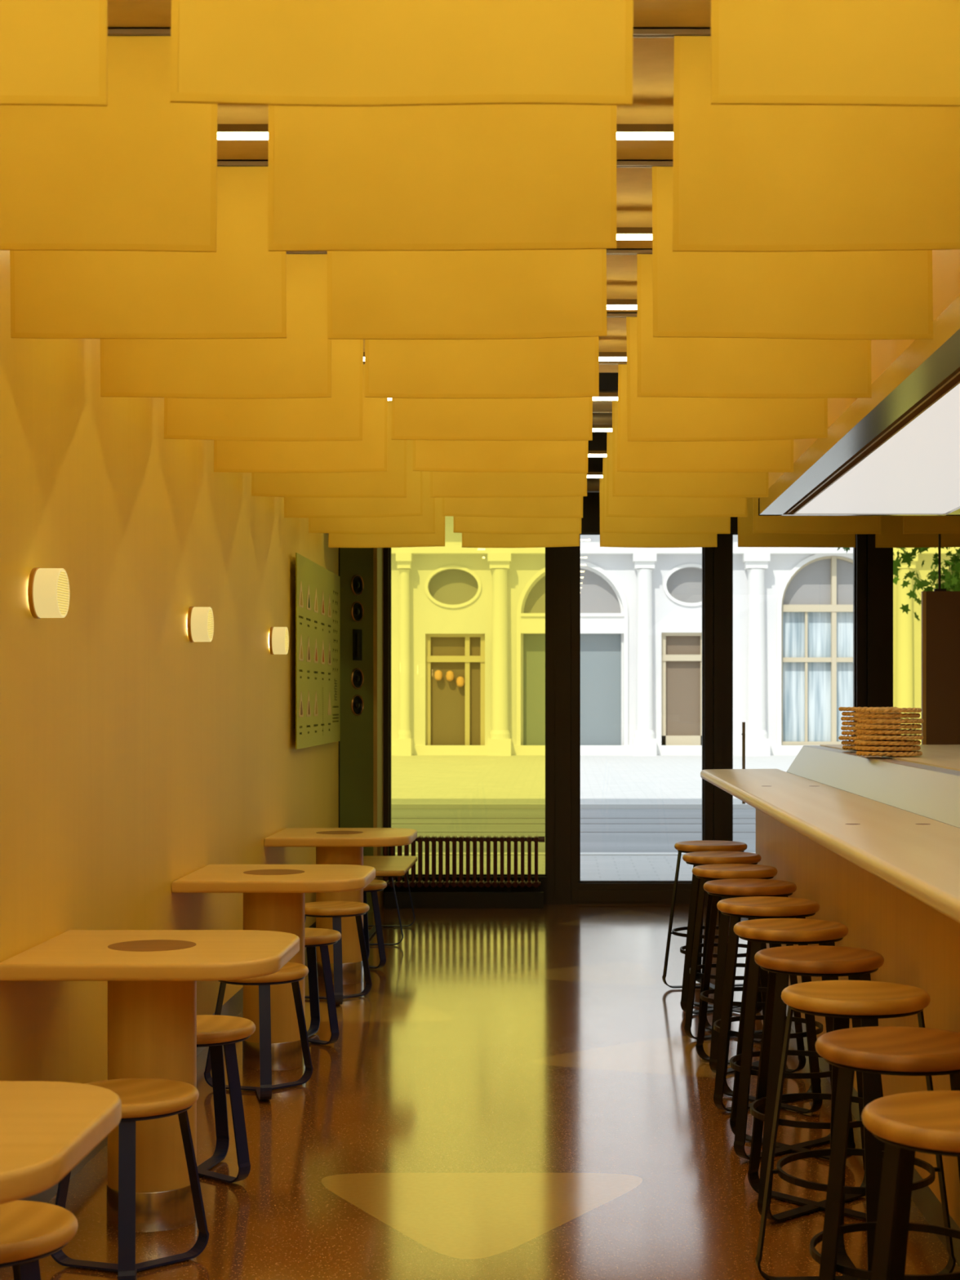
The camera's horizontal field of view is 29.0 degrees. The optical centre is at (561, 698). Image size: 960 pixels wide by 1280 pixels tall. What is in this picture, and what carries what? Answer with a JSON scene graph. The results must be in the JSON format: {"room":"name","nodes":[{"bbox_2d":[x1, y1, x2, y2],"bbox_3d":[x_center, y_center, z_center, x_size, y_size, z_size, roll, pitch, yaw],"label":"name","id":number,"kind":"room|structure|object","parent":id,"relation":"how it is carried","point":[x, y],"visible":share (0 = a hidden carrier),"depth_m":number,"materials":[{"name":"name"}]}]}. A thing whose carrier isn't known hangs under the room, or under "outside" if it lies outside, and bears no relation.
{"room":"restaurant","nodes":[
{"label":"restaurant","id":0,"kind":"room"},
{"bbox_2d":[0,250,338,1084],"bbox_3d":[-1.522,-0.308,5.215,0.150,3.234,13.630,0,0,0],"label":"wall","id":1,"kind":"structure","parent":0,"point":[137,757],"depth_m":6.04,"materials":[{"name":"yellow paint"}]},
{"bbox_2d":[27,567,69,618],"bbox_3d":[-1.405,-0.290,5.070,0.084,0.140,0.140,0,0,0],"label":"wall lamp","id":2,"kind":"object","parent":1,"relation":"attached to","point":[48,588],"visible":1,"depth_m":5.02,"materials":[{"name":"beige"}]},
{"bbox_2d":[18,921,315,1203],"bbox_3d":[-1.526,1.367,5.215,0.142,0.116,13.630,0,0,0],"label":"baseboard","id":3,"kind":"structure","parent":1,"relation":"attached to","point":[233,1006],"depth_m":5.84,"materials":[{"name":"brown"}]},
{"bbox_2d":[186,606,213,642],"bbox_3d":[-1.405,-0.290,7.200,0.084,0.140,0.140,0,0,0],"label":"wall lamp","id":4,"kind":"object","parent":1,"relation":"attached to","point":[200,620],"visible":1,"depth_m":7.15,"materials":[{"name":"beige"}]},
{"bbox_2d":[268,626,288,654],"bbox_3d":[-1.405,-0.290,9.200,0.084,0.140,0.140,0,0,0],"label":"wall lamp","id":5,"kind":"object","parent":1,"relation":"attached to","point":[278,637],"visible":1,"depth_m":9.15,"materials":[{"name":"beige"}]},
{"bbox_2d":[293,552,340,749],"bbox_3d":[-1.427,-0.256,10.835,0.039,1.048,1.930,0,0,0],"label":"menu board","id":6,"kind":"object","parent":1,"relation":"attached to","point":[317,588],"visible":1,"depth_m":10.69,"materials":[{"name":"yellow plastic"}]},
{"bbox_2d":[322,590,338,735],"bbox_3d":[-1.409,-0.230,11.332,0.001,0.888,0.774,0,0,0],"label":"print","id":7,"kind":"object","parent":6,"relation":"attached to","point":[330,597],"depth_m":11.31,"materials":[{"name":"yellow"}]},
{"bbox_2d":[107,0,711,372],"bbox_3d":[0.926,-1.450,3.025,5.047,0.150,9.550,0,0,0],"label":"ceiling","id":8,"kind":"structure","parent":0,"point":[653,59],"depth_m":4.38,"materials":[{"name":"concrete"}]},
{"bbox_2d":[217,124,268,139],"bbox_3d":[-0.731,-1.302,4.260,0.116,0.034,0.018,0,0,0],"label":"recessed light","id":9,"kind":"object","parent":8,"relation":"in","point":[224,131],"depth_m":4.25,"materials":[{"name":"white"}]},
{"bbox_2d":[107,26,711,38],"bbox_3d":[-0.226,-1.369,3.801,2.422,0.015,0.024,0,0,0],"label":"rail","id":10,"kind":"object","parent":8,"relation":"attached to","point":[637,32],"visible":0.02,"depth_m":3.79,"materials":[{"name":"brown"}]},
{"bbox_2d":[0,35,217,252],"bbox_3d":[-1.060,-1.139,3.801,0.710,0.442,0.019,0,0,0],"label":"ceiling panel","id":11,"kind":"object","parent":10,"relation":"hanging from","point":[137,171],"visible":0.85,"depth_m":3.80,"materials":[{"name":"yellow fabric"}]},
{"bbox_2d":[267,103,617,251],"bbox_3d":[-0.244,-1.140,3.800,0.716,0.440,0.014,0,0,0],"label":"ceiling panel","id":12,"kind":"object","parent":10,"relation":"hanging from","point":[504,176],"visible":0.74,"depth_m":3.80,"materials":[{"name":"yellow fabric"}]},
{"bbox_2d":[672,35,959,252],"bbox_3d":[0.587,-1.139,3.801,0.717,0.441,0.022,0,0,0],"label":"ceiling panel","id":13,"kind":"object","parent":10,"relation":"hanging from","point":[747,178],"visible":0.83,"depth_m":3.80,"materials":[{"name":"yellow fabric"}]},
{"bbox_2d":[217,160,673,168],"bbox_3d":[-0.226,-1.369,4.732,2.422,0.015,0.024,0,0,0],"label":"rail","id":14,"kind":"object","parent":8,"relation":"attached to","point":[620,163],"visible":0.02,"depth_m":4.72,"materials":[{"name":"brown"}]},
{"bbox_2d":[9,166,286,338],"bbox_3d":[-1.056,-1.140,4.732,0.709,0.439,0.019,0,0,0],"label":"ceiling panel","id":15,"kind":"object","parent":14,"relation":"hanging from","point":[238,290],"visible":0.7,"depth_m":4.73,"materials":[{"name":"yellow fabric"}]},
{"bbox_2d":[327,248,607,339],"bbox_3d":[-0.242,-1.139,4.733,0.717,0.442,0.025,0,0,0],"label":"ceiling panel","id":16,"kind":"object","parent":14,"relation":"hanging from","point":[503,294],"visible":0.61,"depth_m":4.73,"materials":[{"name":"yellow fabric"}]},
{"bbox_2d":[652,166,933,339],"bbox_3d":[0.591,-1.139,4.733,0.718,0.442,0.013,0,0,0],"label":"ceiling panel","id":17,"kind":"object","parent":14,"relation":"hanging from","point":[854,295],"visible":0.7,"depth_m":4.73,"materials":[{"name":"yellow fabric"}]},
{"bbox_2d":[286,248,652,254],"bbox_3d":[-0.226,-1.369,5.663,2.422,0.015,0.024,0,0,0],"label":"rail","id":18,"kind":"object","parent":8,"relation":"attached to","point":[618,251],"visible":0.02,"depth_m":5.65,"materials":[{"name":"brown"}]},
{"bbox_2d":[100,253,331,399],"bbox_3d":[-1.057,-1.139,5.664,0.707,0.442,0.022,0,0,0],"label":"ceiling panel","id":19,"kind":"object","parent":18,"relation":"hanging from","point":[298,365],"visible":0.66,"depth_m":5.66,"materials":[{"name":"yellow fabric"}]},
{"bbox_2d":[364,336,599,398],"bbox_3d":[-0.243,-1.139,5.663,0.716,0.442,0.021,0,0,-1],"label":"ceiling panel","id":20,"kind":"object","parent":18,"relation":"hanging from","point":[566,366],"visible":0.51,"depth_m":5.66,"materials":[{"name":"yellow fabric"}]},
{"bbox_2d":[636,253,871,398],"bbox_3d":[0.590,-1.140,5.662,0.717,0.441,0.017,0,0,0],"label":"ceiling panel","id":21,"kind":"object","parent":18,"relation":"hanging from","point":[667,366],"visible":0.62,"depth_m":5.66,"materials":[{"name":"yellow fabric"}]},
{"bbox_2d":[363,361,626,364],"bbox_3d":[-0.226,-1.369,7.525,2.422,0.015,0.024,0,0,0],"label":"rail","id":22,"kind":"object","parent":8,"relation":"attached to","point":[600,362],"visible":0.02,"depth_m":7.51,"materials":[{"name":"brown"}]},
{"bbox_2d":[213,364,387,472],"bbox_3d":[-1.059,-1.139,7.526,0.708,0.442,0.023,0,0,0],"label":"ceiling panel","id":23,"kind":"object","parent":22,"relation":"hanging from","point":[370,454],"visible":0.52,"depth_m":7.53,"materials":[{"name":"yellow fabric"}]},
{"bbox_2d":[413,440,588,473],"bbox_3d":[-0.245,-1.139,7.525,0.716,0.443,0.027,0,0,0],"label":"ceiling panel","id":24,"kind":"object","parent":22,"relation":"hanging from","point":[437,455],"visible":0.37,"depth_m":7.52,"materials":[{"name":"yellow fabric"}]},
{"bbox_2d":[617,364,793,472],"bbox_3d":[0.586,-1.140,7.525,0.719,0.440,0.025,0,0,0],"label":"ceiling panel","id":25,"kind":"object","parent":22,"relation":"hanging from","point":[762,455],"visible":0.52,"depth_m":7.52,"materials":[{"name":"yellow fabric"}]},
{"bbox_2d":[606,311,636,317],"bbox_3d":[-0.226,-1.369,6.594,2.422,0.015,0.024,0,0,0],"label":"rail","id":26,"kind":"object","parent":8,"relation":"attached to","point":[609,314],"visible":0.02,"depth_m":6.58,"materials":[{"name":"brown"}]},
{"bbox_2d":[164,338,363,441],"bbox_3d":[-1.060,-1.139,6.595,0.711,0.442,0.017,0,0,0],"label":"ceiling panel","id":27,"kind":"object","parent":26,"relation":"hanging from","point":[339,417],"visible":0.48,"depth_m":6.59,"materials":[{"name":"yellow fabric"}]},
{"bbox_2d":[391,396,592,440],"bbox_3d":[-0.246,-1.140,6.593,0.719,0.441,0.026,0,0,0],"label":"ceiling panel","id":28,"kind":"object","parent":26,"relation":"hanging from","point":[553,419],"visible":0.46,"depth_m":6.59,"materials":[{"name":"yellow fabric"}]},
{"bbox_2d":[626,316,827,441],"bbox_3d":[0.590,-1.139,6.594,0.717,0.443,0.019,0,0,0],"label":"ceiling panel","id":29,"kind":"object","parent":26,"relation":"hanging from","point":[650,419],"visible":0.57,"depth_m":6.59,"materials":[{"name":"yellow fabric"}]},
{"bbox_2d":[616,124,673,139],"bbox_3d":[0.192,-1.302,4.260,0.129,0.034,0.018,0,0,0],"label":"recessed light","id":30,"kind":"object","parent":8,"relation":"in","point":[624,131],"depth_m":4.25,"materials":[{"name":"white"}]},
{"bbox_2d":[0,904,959,1279],"bbox_3d":[0.926,1.485,5.570,5.147,0.120,14.740,0,0,0],"label":"floor","id":31,"kind":"structure","parent":0,"point":[514,1094],"depth_m":5.98,"materials":[{"name":"stone"}]},
{"bbox_2d":[0,1200,78,1279],"bbox_3d":[-1.071,1.196,3.463,0.398,0.447,0.390,0,0,10],"label":"stool","id":32,"kind":"object","parent":31,"relation":"on","point":[31,1231],"visible":0.98,"depth_m":3.41,"materials":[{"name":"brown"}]},
{"bbox_2d":[0,1080,121,1204],"bbox_3d":[-1.093,1.050,2.930,0.703,0.751,0.704,0,0,0],"label":"table","id":33,"kind":"object","parent":31,"relation":"on","point":[47,1128],"visible":1,"depth_m":2.93,"materials":[{"name":"brown wood"}]},
{"bbox_2d":[50,1077,208,1279],"bbox_3d":[-1.058,1.196,4.615,0.390,0.447,0.398,0,0,-42],"label":"stool","id":34,"kind":"object","parent":31,"relation":"on","point":[142,1099],"visible":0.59,"depth_m":4.59,"materials":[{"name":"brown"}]},
{"bbox_2d":[0,929,299,1231],"bbox_3d":[-1.093,1.050,5.070,0.703,0.751,0.704,0,0,0],"label":"table","id":35,"kind":"object","parent":31,"relation":"on","point":[152,976],"visible":0.91,"depth_m":4.96,"materials":[{"name":"brown wood"}]},
{"bbox_2d":[196,1014,255,1182],"bbox_3d":[-1.086,1.196,5.573,0.398,0.447,0.390,0,0,10],"label":"stool","id":36,"kind":"object","parent":31,"relation":"on","point":[213,1031],"visible":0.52,"depth_m":5.50,"materials":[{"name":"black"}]},
{"bbox_2d":[204,961,312,1100],"bbox_3d":[-1.073,1.196,6.736,0.390,0.447,0.398,0,0,-44],"label":"stool","id":37,"kind":"object","parent":31,"relation":"on","point":[291,972],"visible":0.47,"depth_m":6.59,"materials":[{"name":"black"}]},
{"bbox_2d":[171,864,375,1071],"bbox_3d":[-1.093,1.050,7.220,0.703,0.751,0.704,0,0,0],"label":"table","id":38,"kind":"object","parent":31,"relation":"on","point":[273,895],"visible":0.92,"depth_m":7.11,"materials":[{"name":"brown wood"}]},
{"bbox_2d":[304,928,341,1044],"bbox_3d":[-1.086,1.196,7.743,0.398,0.447,0.390,0,0,10],"label":"stool","id":39,"kind":"object","parent":31,"relation":"on","point":[313,937],"visible":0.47,"depth_m":7.65,"materials":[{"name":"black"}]},
{"bbox_2d":[304,901,372,1004],"bbox_3d":[-1.063,1.196,8.776,0.390,0.447,0.398,0,0,-44],"label":"stool","id":40,"kind":"object","parent":31,"relation":"on","point":[335,910],"visible":0.8,"depth_m":8.64,"materials":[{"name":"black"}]},
{"bbox_2d":[264,827,417,984],"bbox_3d":[-1.093,1.050,9.360,0.703,0.751,0.704,0,0,0],"label":"table","id":41,"kind":"object","parent":31,"relation":"on","point":[334,846],"visible":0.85,"depth_m":9.25,"materials":[{"name":"brown wood"}]},
{"bbox_2d":[338,547,373,912],"bbox_3d":[-1.361,-0.075,12.222,0.043,3.000,0.410,0,0,28],"label":"wall panel","id":42,"kind":"object","parent":31,"relation":"on","point":[355,564],"visible":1,"depth_m":12.21,"materials":[{"name":"green paint"}]},
{"bbox_2d":[363,879,386,968],"bbox_3d":[-1.096,1.196,9.883,0.398,0.447,0.390,0,0,10],"label":"stool","id":43,"kind":"object","parent":31,"relation":"on","point":[375,886],"visible":0.34,"depth_m":9.75,"materials":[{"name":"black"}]},
{"bbox_2d":[363,855,417,945],"bbox_3d":[-1.145,1.202,11.130,0.490,0.435,1.020,0,0,0],"label":"stool","id":44,"kind":"object","parent":31,"relation":"on","point":[391,866],"visible":0.56,"depth_m":11.09,"materials":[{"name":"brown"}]},
{"bbox_2d":[383,835,544,892],"bbox_3d":[-0.719,1.180,12.700,1.212,0.490,0.145,0,0,0],"label":"radiator","id":45,"kind":"object","parent":31,"relation":"on","point":[420,839],"visible":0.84,"depth_m":12.64,"materials":[{"name":"black metal"}]},
{"bbox_2d":[384,892,543,908],"bbox_3d":[-0.660,1.370,12.600,1.080,0.110,0.040,0,0,0],"label":"board","id":46,"kind":"object","parent":31,"relation":"on","point":[420,900],"visible":1,"depth_m":12.58,"materials":[{"name":"black"}]},
{"bbox_2d":[383,875,546,904],"bbox_3d":[-0.684,1.330,12.920,1.168,0.190,0.140,0,0,0],"label":"trim","id":47,"kind":"structure","parent":31,"relation":"on","point":[543,879],"depth_m":12.85,"materials":[{"name":"black"}]},
{"bbox_2d":[578,882,734,904],"bbox_3d":[1.710,1.353,12.922,3.180,0.145,0.135,0,0,0],"label":"trim","id":48,"kind":"structure","parent":31,"relation":"on","point":[589,893],"depth_m":12.85,"materials":[{"name":"brown metal"}]},
{"bbox_2d":[662,840,747,988],"bbox_3d":[0.738,1.065,9.140,0.382,0.710,0.382,0,0,33],"label":"bar stool","id":49,"kind":"object","parent":31,"relation":"on","point":[686,846],"visible":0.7,"depth_m":9.09,"materials":[{"name":"brown wood"}]},
{"bbox_2d":[680,851,762,1013],"bbox_3d":[0.735,1.065,8.479,0.382,0.710,0.382,0,0,5],"label":"bar stool","id":50,"kind":"object","parent":31,"relation":"on","point":[699,858],"visible":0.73,"depth_m":8.35,"materials":[{"name":"brown wood"}]},
{"bbox_2d":[684,863,777,1042],"bbox_3d":[0.732,1.065,7.819,0.382,0.710,0.382,0,0,15],"label":"bar stool","id":51,"kind":"object","parent":31,"relation":"on","point":[717,871],"visible":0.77,"depth_m":7.72,"materials":[{"name":"brown wood"}]},
{"bbox_2d":[695,878,806,1074],"bbox_3d":[0.729,1.065,7.159,0.382,0.710,0.382,0,0,-5],"label":"bar stool","id":52,"kind":"object","parent":31,"relation":"on","point":[736,887],"visible":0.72,"depth_m":7.03,"materials":[{"name":"brown wood"}]},
{"bbox_2d":[713,896,822,1113],"bbox_3d":[0.726,1.065,6.498,0.382,0.710,0.382,0,0,7],"label":"bar stool","id":53,"kind":"object","parent":31,"relation":"on","point":[749,907],"visible":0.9,"depth_m":6.37,"materials":[{"name":"brown wood"}]},
{"bbox_2d":[729,918,855,1159],"bbox_3d":[0.723,1.065,5.838,0.382,0.710,0.382,0,0,3],"label":"bar stool","id":54,"kind":"object","parent":31,"relation":"on","point":[757,932],"visible":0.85,"depth_m":5.72,"materials":[{"name":"brown wood"}]},
{"bbox_2d":[747,945,884,1221],"bbox_3d":[0.720,1.065,5.177,0.382,0.710,0.382,0,0,3],"label":"bar stool","id":55,"kind":"object","parent":31,"relation":"on","point":[855,963],"visible":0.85,"depth_m":5.10,"materials":[{"name":"brown wood"}]},
{"bbox_2d":[700,744,959,1267],"bbox_3d":[1.383,0.827,4.560,1.335,1.196,10.320,0,0,0],"label":"bar counter","id":56,"kind":"object","parent":31,"relation":"on","point":[874,841],"depth_m":5.69,"materials":[{"name":"brown wood"}]},
{"bbox_2d":[700,768,959,923],"bbox_3d":[0.927,0.388,4.560,0.425,0.045,10.320,0,0,0],"label":"countertop","id":57,"kind":"structure","parent":56,"relation":"on","point":[922,861],"depth_m":5.22,"materials":[{"name":"brown wood"}]},
{"bbox_2d":[820,744,959,771],"bbox_3d":[1.650,0.232,4.355,0.700,0.006,9.890,0,0,0],"label":"shelf","id":58,"kind":"object","parent":56,"relation":"attached to","point":[944,757],"depth_m":7.39,"materials":[{"name":"white wood"}]},
{"bbox_2d":[755,980,955,1279],"bbox_3d":[0.717,1.065,4.516,0.382,0.710,0.382,0,0,42],"label":"bar stool","id":59,"kind":"object","parent":31,"relation":"on","point":[868,1001],"visible":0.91,"depth_m":4.49,"materials":[{"name":"black"}]},
{"bbox_2d":[809,1026,959,1279],"bbox_3d":[0.710,1.065,3.856,0.382,0.710,0.382,0,0,10],"label":"bar stool","id":60,"kind":"object","parent":31,"relation":"on","point":[900,1051],"visible":0.98,"depth_m":3.75,"materials":[{"name":"brown wood"}]},
{"bbox_2d":[861,1090,959,1279],"bbox_3d":[0.700,1.065,3.196,0.382,0.710,0.382,0,0,17],"label":"bar stool","id":61,"kind":"object","parent":31,"relation":"on","point":[926,1122],"visible":1,"depth_m":3.13,"materials":[{"name":"brown wood"}]},
{"bbox_2d":[599,372,617,390],"bbox_3d":[0.926,-2.000,10.390,5.047,0.150,5.180,0,0,0],"label":"ceiling","id":62,"kind":"structure","parent":0,"point":[607,380],"depth_m":11.22,"materials":[{"name":"black"}]},
{"bbox_2d":[921,533,959,744],"bbox_3d":[2.348,-0.775,10.500,0.605,2.300,0.040,0,0,0],"label":"information board","id":63,"kind":"object","parent":62,"relation":"hanging from","point":[940,607],"visible":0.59,"depth_m":10.48,"materials":[{"name":"brown"}]},
{"bbox_3d":[-0.226,-1.648,8.456,2.422,0.574,0.024,0,0,0],"label":"rail","id":64,"kind":"object","parent":62,"relation":"hanging from","visible":0},
{"bbox_2d":[251,400,406,497],"bbox_3d":[-1.059,-1.140,8.456,0.710,0.440,0.014,0,0,0],"label":"ceiling panel","id":65,"kind":"object","parent":64,"relation":"hanging from","point":[392,482],"visible":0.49,"depth_m":8.46,"materials":[{"name":"yellow fabric"}]},
{"bbox_2d":[430,471,586,497],"bbox_3d":[-0.241,-1.140,8.456,0.718,0.440,0.016,0,0,0],"label":"ceiling panel","id":66,"kind":"object","parent":64,"relation":"hanging from","point":[442,484],"visible":0.41,"depth_m":8.45,"materials":[{"name":"yellow fabric"}]},
{"bbox_2d":[612,400,768,497],"bbox_3d":[0.589,-1.139,8.456,0.715,0.441,0.013,0,0,0],"label":"ceiling panel","id":67,"kind":"object","parent":64,"relation":"hanging from","point":[632,484],"visible":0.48,"depth_m":8.46,"materials":[{"name":"yellow fabric"}]},
{"bbox_3d":[0.656,-1.648,9.387,4.187,0.574,0.024,0,0,0],"label":"rail","id":68,"kind":"object","parent":62,"relation":"hanging from","visible":0},
{"bbox_2d":[284,440,422,518],"bbox_3d":[-1.056,-1.139,9.387,0.709,0.443,0.023,0,0,0],"label":"ceiling panel","id":69,"kind":"object","parent":68,"relation":"hanging from","point":[411,505],"visible":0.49,"depth_m":9.39,"materials":[{"name":"yellow fabric"}]},
{"bbox_2d":[442,496,582,518],"bbox_3d":[-0.246,-1.139,9.386,0.718,0.442,0.023,0,0,0],"label":"ceiling panel","id":70,"kind":"object","parent":68,"relation":"hanging from","point":[571,507],"visible":0.38,"depth_m":9.39,"materials":[{"name":"yellow fabric"}]},
{"bbox_2d":[605,431,746,517],"bbox_3d":[0.586,-1.140,9.387,0.718,0.441,0.014,0,0,-1],"label":"ceiling panel","id":71,"kind":"object","parent":68,"relation":"hanging from","point":[616,506],"visible":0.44,"depth_m":9.39,"materials":[{"name":"yellow fabric"}]},
{"bbox_3d":[0.656,-1.648,10.318,4.187,0.574,0.024,0,0,0],"label":"rail","id":72,"kind":"object","parent":62,"relation":"hanging from","visible":0},
{"bbox_2d":[308,471,435,533],"bbox_3d":[-1.056,-1.139,10.318,0.708,0.442,0.019,0,0,0],"label":"ceiling panel","id":73,"kind":"object","parent":72,"relation":"hanging from","point":[424,524],"visible":0.38,"depth_m":10.32,"materials":[{"name":"yellow fabric"}]},
{"bbox_2d":[453,516,581,533],"bbox_3d":[-0.244,-1.140,10.317,0.714,0.441,0.019,0,0,-1],"label":"ceiling panel","id":74,"kind":"object","parent":72,"relation":"hanging from","point":[482,525],"visible":0.3,"depth_m":10.32,"materials":[{"name":"yellow fabric"}]},
{"bbox_2d":[602,457,730,533],"bbox_3d":[0.586,-1.139,10.318,0.718,0.441,0.012,0,0,0],"label":"ceiling panel","id":75,"kind":"object","parent":72,"relation":"hanging from","point":[717,525],"visible":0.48,"depth_m":10.32,"materials":[{"name":"yellow fabric"}]},
{"bbox_2d":[752,497,880,533],"bbox_3d":[1.425,-1.139,10.317,0.712,0.442,0.020,0,0,0],"label":"ceiling panel","id":76,"kind":"object","parent":72,"relation":"hanging from","point":[762,524],"visible":0.34,"depth_m":10.32,"materials":[{"name":"yellow fabric"}]},
{"bbox_2d":[903,515,959,533],"bbox_3d":[2.269,-1.140,10.317,0.723,0.440,0.024,0,0,0],"label":"ceiling panel","id":77,"kind":"object","parent":72,"relation":"hanging from","point":[912,524],"visible":0.38,"depth_m":10.32,"materials":[{"name":"yellow fabric"}]},
{"bbox_3d":[0.656,-1.648,11.249,4.187,0.574,0.024,0,0,0],"label":"rail","id":78,"kind":"object","parent":62,"relation":"hanging from","visible":0},
{"bbox_2d":[328,497,444,547],"bbox_3d":[-1.060,-1.139,11.248,0.710,0.442,0.013,0,0,0],"label":"ceiling panel","id":79,"kind":"object","parent":78,"relation":"hanging from","point":[335,540],"visible":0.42,"depth_m":11.25,"materials":[{"name":"yellow fabric"}]},
{"bbox_2d":[462,533,579,547],"bbox_3d":[-0.245,-1.139,11.248,0.718,0.442,0.021,0,0,-1],"label":"ceiling panel","id":80,"kind":"object","parent":78,"relation":"hanging from","point":[468,540],"visible":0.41,"depth_m":11.25,"materials":[{"name":"yellow fabric"}]},
{"bbox_2d":[599,478,716,547],"bbox_3d":[0.589,-1.139,11.249,0.714,0.441,0.018,0,0,0],"label":"ceiling panel","id":81,"kind":"object","parent":78,"relation":"hanging from","point":[606,540],"visible":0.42,"depth_m":11.25,"materials":[{"name":"yellow fabric"}]},
{"bbox_2d":[737,497,855,547],"bbox_3d":[1.427,-1.140,11.249,0.715,0.440,0.015,0,0,0],"label":"ceiling panel","id":82,"kind":"object","parent":78,"relation":"hanging from","point":[746,538],"visible":0.34,"depth_m":11.25,"materials":[{"name":"yellow fabric"}]},
{"bbox_2d":[875,515,959,547],"bbox_3d":[2.269,-1.139,11.249,0.723,0.441,0.028,0,0,0],"label":"ceiling panel","id":83,"kind":"object","parent":78,"relation":"hanging from","point":[891,535],"visible":0.38,"depth_m":11.25,"materials":[{"name":"yellow fabric"}]},
{"bbox_2d":[581,431,737,533],"bbox_3d":[1.016,-1.617,12.940,4.568,0.916,0.120,0,0,0],"label":"wall","id":84,"kind":"structure","parent":0,"point":[590,521],"depth_m":12.88,"materials":[{"name":"brown metal"}]},
{"bbox_2d":[373,547,383,908],"bbox_3d":[-1.248,-0.025,12.645,0.027,2.900,0.450,0,0,0],"label":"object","id":85,"kind":"structure","parent":84,"relation":"attached to","point":[378,553],"depth_m":12.50,"materials":[{"name":"brown"}]},
{"bbox_2d":[389,546,546,875],"bbox_3d":[-0.650,-0.052,12.925,1.100,2.575,0.050,0,0,0],"label":"window","id":86,"kind":"structure","parent":84,"relation":"in","point":[390,548],"depth_m":12.90,"materials":[{"name":"black metal"}]},
{"bbox_2d":[383,516,892,904],"bbox_3d":[0.516,-0.075,12.905,3.568,3.000,0.170,0,0,0],"label":"window frame","id":87,"kind":"structure","parent":84,"relation":"attached to","point":[873,565],"depth_m":12.85,"materials":[{"name":"brown metal"}]},
{"bbox_2d":[578,533,704,882],"bbox_3d":[0.557,0.060,12.925,0.875,2.439,0.050,0,0,0],"label":"window","id":88,"kind":"structure","parent":84,"relation":"in","point":[703,548],"depth_m":12.90,"materials":[{"name":"black metal"}]},
{"bbox_2d":[731,533,856,840],"bbox_3d":[1.618,0.060,12.880,0.870,2.439,0.141,0,0,0],"label":"door","id":89,"kind":"structure","parent":84,"relation":"in","point":[743,734],"depth_m":12.90,"materials":[{"name":"black metal"}]},
{"bbox_2d":[758,249,959,498],"bbox_3d":[1.600,-1.470,3.895,1.200,0.910,10.990,0,0,0],"label":"wall","id":90,"kind":"structure","parent":0,"point":[945,263],"depth_m":5.48,"materials":[{"name":"orange"}]},
{"bbox_2d":[758,294,959,515],"bbox_3d":[1.530,-0.973,4.095,1.060,0.085,10.590,0,0,0],"label":"extractor hood","id":91,"kind":"object","parent":90,"relation":"attached to","point":[895,451],"visible":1,"depth_m":7.04,"materials":[{"name":"silver metal"}]},
{"bbox_3d":[-0.226,-1.369,2.870,2.422,0.015,0.024,0,0,0],"label":"rail","id":92,"kind":"object","parent":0,"visible":0},
{"bbox_2d":[0,0,107,106],"bbox_3d":[-1.057,-1.139,2.870,0.708,0.442,0.020,0,0,1],"label":"ceiling panel","id":93,"kind":"object","parent":92,"relation":"hanging from","point":[53,52],"visible":1,"depth_m":2.86,"materials":[{"name":"yellow fabric"}]},
{"bbox_2d":[169,0,633,106],"bbox_3d":[-0.246,-1.140,2.870,0.718,0.440,0.027,0,0,0],"label":"ceiling panel","id":94,"kind":"object","parent":92,"relation":"hanging from","point":[264,52],"visible":1,"depth_m":2.87,"materials":[{"name":"yellow fabric"}]},
{"bbox_2d":[711,0,959,106],"bbox_3d":[0.590,-1.139,2.870,0.716,0.442,0.018,0,0,0],"label":"ceiling panel","id":95,"kind":"object","parent":92,"relation":"hanging from","point":[782,52],"visible":1,"depth_m":2.87,"materials":[{"name":"yellow fabric"}]},
{"label":"outside","id":96,"kind":"structure","parent":0,"visible":0},
{"bbox_2d":[391,755,796,803],"bbox_3d":[5.000,1.600,42.575,70.000,0.350,34.850,0,0,0],"label":"sidewalk","id":97,"kind":"structure","parent":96,"point":[415,779],"depth_m":33.60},
{"bbox_2d":[391,515,959,755],"bbox_3d":[3.000,-6.025,47.300,42.000,15.100,1.800,0,0,0],"label":"building","id":98,"kind":"structure","parent":97,"relation":"on","point":[477,615],"depth_m":47.00,"materials":[{"name":"white paint"}]},
{"bbox_2d":[782,612,853,741],"bbox_3d":[6.903,-0.558,47.355,2.644,3.525,0.030,0,0,0],"label":"curtain","id":99,"kind":"object","parent":98,"relation":"hanging from","point":[819,624],"depth_m":47.34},
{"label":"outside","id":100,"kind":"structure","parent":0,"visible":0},
{"bbox_2d":[408,855,693,879],"bbox_3d":[5.000,1.580,15.000,70.000,0.290,4.000,0,0,0],"label":"sidewalk","id":101,"kind":"structure","parent":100,"point":[592,867],"depth_m":15.79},
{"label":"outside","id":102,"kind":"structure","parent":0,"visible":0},
{"bbox_2d":[391,808,755,852],"bbox_3d":[5.000,1.630,21.100,70.000,0.290,7.800,0,0,0],"label":"steps","id":103,"kind":"structure","parent":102,"point":[589,842],"depth_m":21.71,"materials":[{"name":"concrete"}]},
{"bbox_2d":[391,803,755,855],"bbox_3d":[5.000,1.573,21.075,70.000,0.305,8.150,0,0,0],"label":"curb","id":104,"kind":"object","parent":103,"relation":"on","point":[394,806],"depth_m":25.00,"materials":[{"name":"white stone"}]},
{"bbox_2d":[836,546,959,622],"bbox_3d":[6.500,-1.653,22.686,6.172,6.862,4.534,0,0,2],"label":"hanging plant","id":105,"kind":"object","parent":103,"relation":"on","point":[952,580],"visible":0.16,"depth_m":23.04,"materials":[{"name":"green plant"}]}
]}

